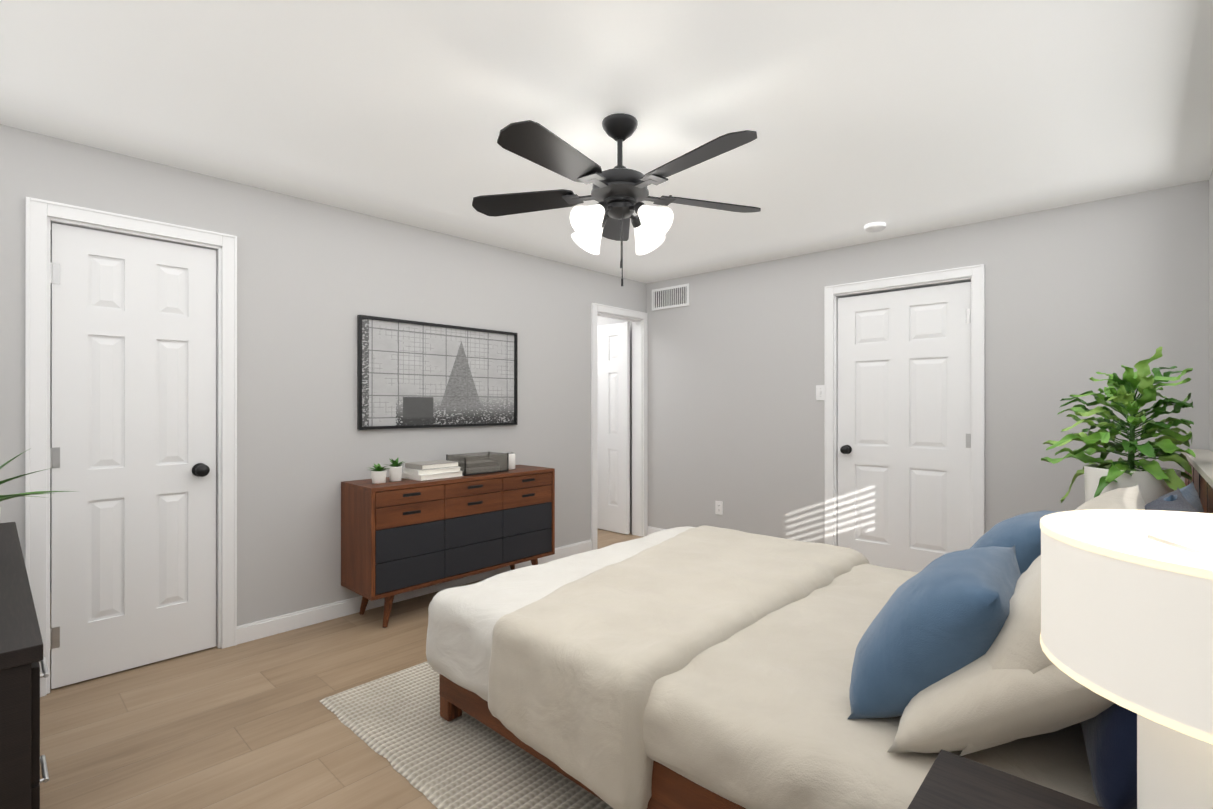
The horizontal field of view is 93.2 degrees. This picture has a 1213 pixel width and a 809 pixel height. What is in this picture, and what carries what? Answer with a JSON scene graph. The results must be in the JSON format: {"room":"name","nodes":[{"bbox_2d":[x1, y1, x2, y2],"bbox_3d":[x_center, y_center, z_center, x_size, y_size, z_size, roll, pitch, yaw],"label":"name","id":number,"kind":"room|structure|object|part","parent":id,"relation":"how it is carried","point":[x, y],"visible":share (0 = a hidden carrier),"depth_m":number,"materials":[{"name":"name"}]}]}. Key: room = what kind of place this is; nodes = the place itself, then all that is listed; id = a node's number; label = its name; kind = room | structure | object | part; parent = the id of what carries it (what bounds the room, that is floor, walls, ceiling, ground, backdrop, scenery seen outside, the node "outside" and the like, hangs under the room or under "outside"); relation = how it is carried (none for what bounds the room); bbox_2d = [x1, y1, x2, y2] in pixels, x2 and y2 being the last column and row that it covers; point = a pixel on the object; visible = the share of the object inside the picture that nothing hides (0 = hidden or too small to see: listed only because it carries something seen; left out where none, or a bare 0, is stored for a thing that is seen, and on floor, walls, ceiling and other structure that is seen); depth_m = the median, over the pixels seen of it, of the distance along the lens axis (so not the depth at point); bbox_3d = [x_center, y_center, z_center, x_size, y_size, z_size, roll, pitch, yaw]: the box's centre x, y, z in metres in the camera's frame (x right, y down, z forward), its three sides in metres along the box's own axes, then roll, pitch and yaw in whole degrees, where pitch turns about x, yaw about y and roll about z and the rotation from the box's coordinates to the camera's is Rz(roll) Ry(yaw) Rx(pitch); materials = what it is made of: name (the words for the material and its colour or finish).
{"room":"bedroom","nodes":[
{"label":"bedroom","id":0,"kind":"room"},
{"bbox_2d":[0,124,645,625],"bbox_3d":[-1.243,0.046,3.784,0.120,2.390,4.880,0,0,43],"label":"wall","id":1,"kind":"structure","parent":0,"point":[314,280],"depth_m":3.25,"materials":[{"name":"grey paint"}]},
{"bbox_2d":[25,197,236,696],"bbox_3d":[-2.215,0.186,2.721,0.141,2.108,0.766,0,0,43],"label":"door frame","id":2,"kind":"structure","parent":1,"relation":"attached to","point":[43,215],"depth_m":2.52,"materials":[{"name":"white wood"}]},
{"bbox_2d":[50,223,215,688],"bbox_3d":[-2.211,0.223,2.711,0.175,2.018,0.614,0,0,43],"label":"closet door","id":3,"kind":"structure","parent":1,"relation":"in","point":[133,443],"depth_m":2.67,"materials":[{"name":"white wood"}]},
{"bbox_2d":[237,540,591,644],"bbox_3d":[-1.021,1.195,3.924,0.014,0.092,2.625,0,0,43],"label":"baseboard","id":4,"kind":"structure","parent":1,"relation":"attached to","point":[252,631],"depth_m":3.36,"materials":[{"name":"white wood"}]},
{"bbox_2d":[357,315,517,429],"bbox_3d":[-1.076,-0.192,3.852,0.028,0.685,1.185,0,0,43],"label":"picture frame","id":5,"kind":"object","parent":1,"relation":"attached to","point":[414,374],"visible":0.98,"depth_m":3.78,"materials":[{"name":"black metal"}]},
{"bbox_2d":[591,303,647,549],"bbox_3d":[0.087,0.188,5.200,0.141,2.108,0.750,0,0,43],"label":"door frame","id":6,"kind":"structure","parent":1,"relation":"attached to","point":[639,320],"depth_m":5.40,"materials":[{"name":"white wood"}]},
{"bbox_2d":[40,528,642,808],"bbox_3d":[-0.469,1.270,3.066,5.630,0.060,4.880,0,0,43],"label":"floor","id":7,"kind":"structure","parent":0,"point":[256,724],"depth_m":2.19,"materials":[{"name":"brown wood"}]},
{"bbox_2d":[0,522,48,808],"bbox_3d":[-1.769,0.837,1.441,1.619,0.797,0.470,0,0,43],"label":"dresser","id":8,"kind":"object","parent":7,"relation":"on","point":[21,658],"visible":1,"depth_m":1.05,"materials":[{"name":"brown wood"}]},
{"bbox_2d":[0,448,76,512],"bbox_3d":[-1.782,0.281,1.533,0.410,0.312,0.537,0,0,43],"label":"spider plant","id":9,"kind":"object","parent":8,"relation":"on","point":[4,497],"visible":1,"depth_m":1.60,"materials":[{"name":"green plant"}]},
{"bbox_2d":[341,465,554,627],"bbox_3d":[-0.955,0.845,3.694,0.399,0.789,1.320,0,0,43],"label":"dresser","id":10,"kind":"object","parent":7,"relation":"on","point":[403,535],"visible":0.88,"depth_m":3.39,"materials":[{"name":"brown wood"}]},
{"bbox_2d":[370,463,389,483],"bbox_3d":[-1.300,0.394,3.273,0.111,0.109,0.134,0,0,43],"label":"succulent","id":11,"kind":"object","parent":10,"relation":"on","point":[378,474],"visible":1,"depth_m":3.25,"materials":[{"name":"white ceramic"}]},
{"bbox_2d":[384,458,403,480],"bbox_3d":[-1.242,0.381,3.381,0.111,0.136,0.120,0,0,43],"label":"succulent","id":12,"kind":"object","parent":10,"relation":"on","point":[395,470],"visible":1,"depth_m":3.35,"materials":[{"name":"white ceramic"}]},
{"bbox_2d":[402,460,462,480],"bbox_3d":[-1.078,0.404,3.550,0.235,0.091,0.311,0,0,43],"label":"books","id":13,"kind":"object","parent":10,"relation":"on","point":[429,470],"visible":0.94,"depth_m":3.47,"materials":[{"name":"white paper"}]},
{"bbox_2d":[446,451,508,475],"bbox_3d":[-0.854,0.388,3.806,0.220,0.122,0.340,0,0,43],"label":"glass box","id":14,"kind":"object","parent":10,"relation":"on","point":[477,466],"visible":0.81,"depth_m":3.75,"materials":[{"name":"glass"}]},
{"bbox_2d":[503,452,514,469],"bbox_3d":[-0.677,0.392,3.996,0.084,0.116,0.084,0,0,43],"label":"candle jar","id":15,"kind":"object","parent":10,"relation":"on","point":[511,460],"visible":0.67,"depth_m":3.96,"materials":[{"name":"white ceramic"}]},
{"bbox_2d":[320,661,612,808],"bbox_3d":[0.419,1.229,2.384,2.394,0.016,2.199,0,0,43],"label":"rug","id":16,"kind":"object","parent":7,"relation":"on","point":[408,732],"visible":0.15,"depth_m":2.03,"materials":[{"name":"beige fabric"}]},
{"bbox_2d":[426,481,1203,808],"bbox_3d":[0.664,0.739,2.113,2.229,0.958,1.802,0,0,43],"label":"bed","id":17,"kind":"object","parent":16,"relation":"on","point":[698,667],"visible":0.88,"depth_m":1.50,"materials":[{"name":"beige fabric"}]},
{"bbox_3d":[0.692,1.074,2.104,2.160,0.289,1.630,0,0,43],"label":"frame","id":18,"kind":"part","parent":17,"relation":"part of","materials":[{"name":"brown wood"}]},
{"bbox_2d":[488,525,868,808],"bbox_3d":[0.316,0.898,2.436,1.000,0.427,1.802,0,0,43],"label":"blanket","id":19,"kind":"object","parent":17,"relation":"on","point":[584,650],"depth_m":1.84,"materials":[{"name":"beige fabric"}]},
{"bbox_2d":[848,545,1020,718],"bbox_3d":[0.820,0.555,1.426,0.352,0.378,0.465,0,0,43],"label":"pillow","id":20,"kind":"object","parent":17,"relation":"on","point":[951,626],"depth_m":1.28,"materials":[{"name":"blue fabric"}]},
{"bbox_2d":[886,654,1113,752],"bbox_3d":[0.958,0.596,1.326,0.432,0.329,0.685,0,0,43],"label":"pillow","id":21,"kind":"object","parent":17,"relation":"on","point":[952,703],"depth_m":1.15,"materials":[{"name":"beige fabric"}]},
{"bbox_2d":[970,510,1065,574],"bbox_3d":[1.282,0.534,1.836,0.344,0.409,0.512,0,0,43],"label":"pillow","id":22,"kind":"object","parent":17,"relation":"on","point":[1023,531],"depth_m":1.68,"materials":[{"name":"blue fabric"}]},
{"bbox_2d":[960,509,1140,755],"bbox_3d":[1.028,0.483,1.294,0.320,0.448,0.677,0,0,43],"label":"pillow","id":23,"kind":"object","parent":17,"relation":"on","point":[1010,690],"depth_m":1.12,"materials":[{"name":"beige fabric"}]},
{"bbox_2d":[1075,485,1145,509],"bbox_3d":[1.492,0.484,1.791,0.314,0.429,0.660,0,0,43],"label":"pillow","id":24,"kind":"object","parent":17,"relation":"on","point":[1130,497],"depth_m":1.72,"materials":[{"name":"beige fabric"}]},
{"bbox_2d":[1163,481,1203,512],"bbox_3d":[1.838,0.494,1.879,0.190,0.453,0.486,0,0,43],"label":"pillow","id":25,"kind":"object","parent":17,"relation":"on","point":[1187,495],"depth_m":1.82,"materials":[{"name":"blue fabric"}]},
{"bbox_2d":[907,749,1104,808],"bbox_3d":[0.571,0.917,0.630,0.530,0.599,0.625,0,0,43],"label":"nightstand","id":26,"kind":"object","parent":7,"relation":"on","point":[952,781],"visible":1,"depth_m":0.92,"materials":[{"name":"brown wood"}]},
{"bbox_2d":[1040,509,1212,808],"bbox_3d":[0.582,0.368,0.494,0.332,0.496,0.332,0,0,43],"label":"table lamp","id":27,"kind":"object","parent":26,"relation":"on","point":[1126,608],"visible":1,"depth_m":0.48,"materials":[{"name":"white fabric"}]},
{"bbox_3d":[2.124,0.919,2.405,0.480,0.599,0.580,0,0,43],"label":"nightstand","id":28,"kind":"object","parent":7,"relation":"on","visible":0},
{"bbox_2d":[1041,346,1195,503],"bbox_3d":[2.125,0.195,2.417,0.480,0.845,0.596,0,0,43],"label":"plant","id":29,"kind":"object","parent":28,"relation":"on","point":[1153,480],"visible":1,"depth_m":2.32,"materials":[{"name":"green plant"}]},
{"bbox_2d":[0,0,1212,283],"bbox_3d":[-0.469,-1.180,3.068,5.630,0.060,4.880,0,0,43],"label":"ceiling","id":30,"kind":"structure","parent":0,"point":[898,118],"depth_m":2.19,"materials":[{"name":"white paint"}]},
{"bbox_2d":[472,113,760,285],"bbox_3d":[0.056,-0.812,2.296,1.255,0.675,1.254,0,0,43],"label":"ceiling fan","id":31,"kind":"object","parent":30,"relation":"hanging from","point":[619,192],"visible":1,"depth_m":2.25,"materials":[{"name":"black metal"}]},
{"bbox_2d":[864,222,885,231],"bbox_3d":[1.720,-1.130,3.670,0.128,0.035,0.128,0,0,43],"label":"smoke detector","id":32,"kind":"object","parent":30,"relation":"attached to","point":[875,227],"visible":1,"depth_m":3.63,"materials":[{"name":"white plastic"}]},
{"bbox_2d":[597,180,1208,543],"bbox_3d":[1.194,0.047,4.770,5.510,2.390,0.120,0,0,43],"label":"wall","id":33,"kind":"structure","parent":0,"point":[1077,296],"depth_m":3.58,"materials":[{"name":"grey paint"}]},
{"bbox_2d":[647,526,665,534],"bbox_3d":[1.007,1.196,4.851,1.698,0.092,0.014,0,0,43],"label":"baseboard","id":34,"kind":"structure","parent":33,"relation":"attached to","point":[650,530],"depth_m":5.38,"materials":[{"name":"white wood"}]},
{"bbox_2d":[652,283,688,310],"bbox_3d":[0.581,-0.980,5.251,0.420,0.195,0.008,0,0,43],"label":"air vent","id":35,"kind":"object","parent":33,"relation":"in","point":[670,297],"visible":1,"depth_m":5.25,"materials":[{"name":"white metal"}]},
{"bbox_2d":[715,501,722,514],"bbox_3d":[0.960,0.882,4.897,0.070,0.114,0.009,0,0,43],"label":"electrical outlet plate","id":36,"kind":"object","parent":33,"relation":"attached to","point":[719,507],"visible":1,"depth_m":4.89,"materials":[{"name":"white plastic"}]},
{"bbox_2d":[816,385,823,399],"bbox_3d":[1.603,-0.089,4.297,0.070,0.114,0.015,0,0,43],"label":"switch plate","id":37,"kind":"object","parent":33,"relation":"attached to","point":[819,392],"visible":0.98,"depth_m":4.30,"materials":[{"name":"white plastic"}]},
{"bbox_2d":[838,282,970,571],"bbox_3d":[2.035,0.224,3.964,0.854,2.018,0.175,0,0,43],"label":"entry door","id":38,"kind":"structure","parent":33,"relation":"in","point":[904,429],"depth_m":3.93,"materials":[{"name":"white wood"}]},
{"bbox_2d":[824,264,984,545],"bbox_3d":[2.037,0.182,3.974,1.006,2.118,0.141,0,0,43],"label":"door frame","id":39,"kind":"structure","parent":33,"relation":"attached to","point":[975,274],"depth_m":3.86,"materials":[{"name":"white wood"}]},
{"bbox_2d":[1209,169,1212,451],"bbox_3d":[1.550,0.043,1.192,0.120,2.390,4.880,0,0,43],"label":"wall","id":40,"kind":"structure","parent":0,"point":[1211,313],"depth_m":2.85,"materials":[{"name":"grey paint"}]},
{"bbox_2d":[1181,449,1212,512],"bbox_3d":[1.995,0.724,1.836,0.100,0.990,3.050,0,0,43],"label":"headboard","id":41,"kind":"object","parent":40,"relation":"attached to","point":[1201,464],"visible":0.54,"depth_m":2.21,"materials":[{"name":"brown wood"}]},
{"bbox_3d":[-0.876,0.048,5.518,1.700,2.390,1.840,0,0,43],"label":"wall","id":42,"kind":"structure","parent":0,"visible":0},
{"bbox_2d":[597,322,629,533],"bbox_3d":[-0.011,0.226,5.663,0.600,2.018,0.175,0,0,43],"label":"bathroom door","id":43,"kind":"structure","parent":42,"relation":"in","point":[613,427],"depth_m":5.57,"materials":[{"name":"white wood"}]}
]}

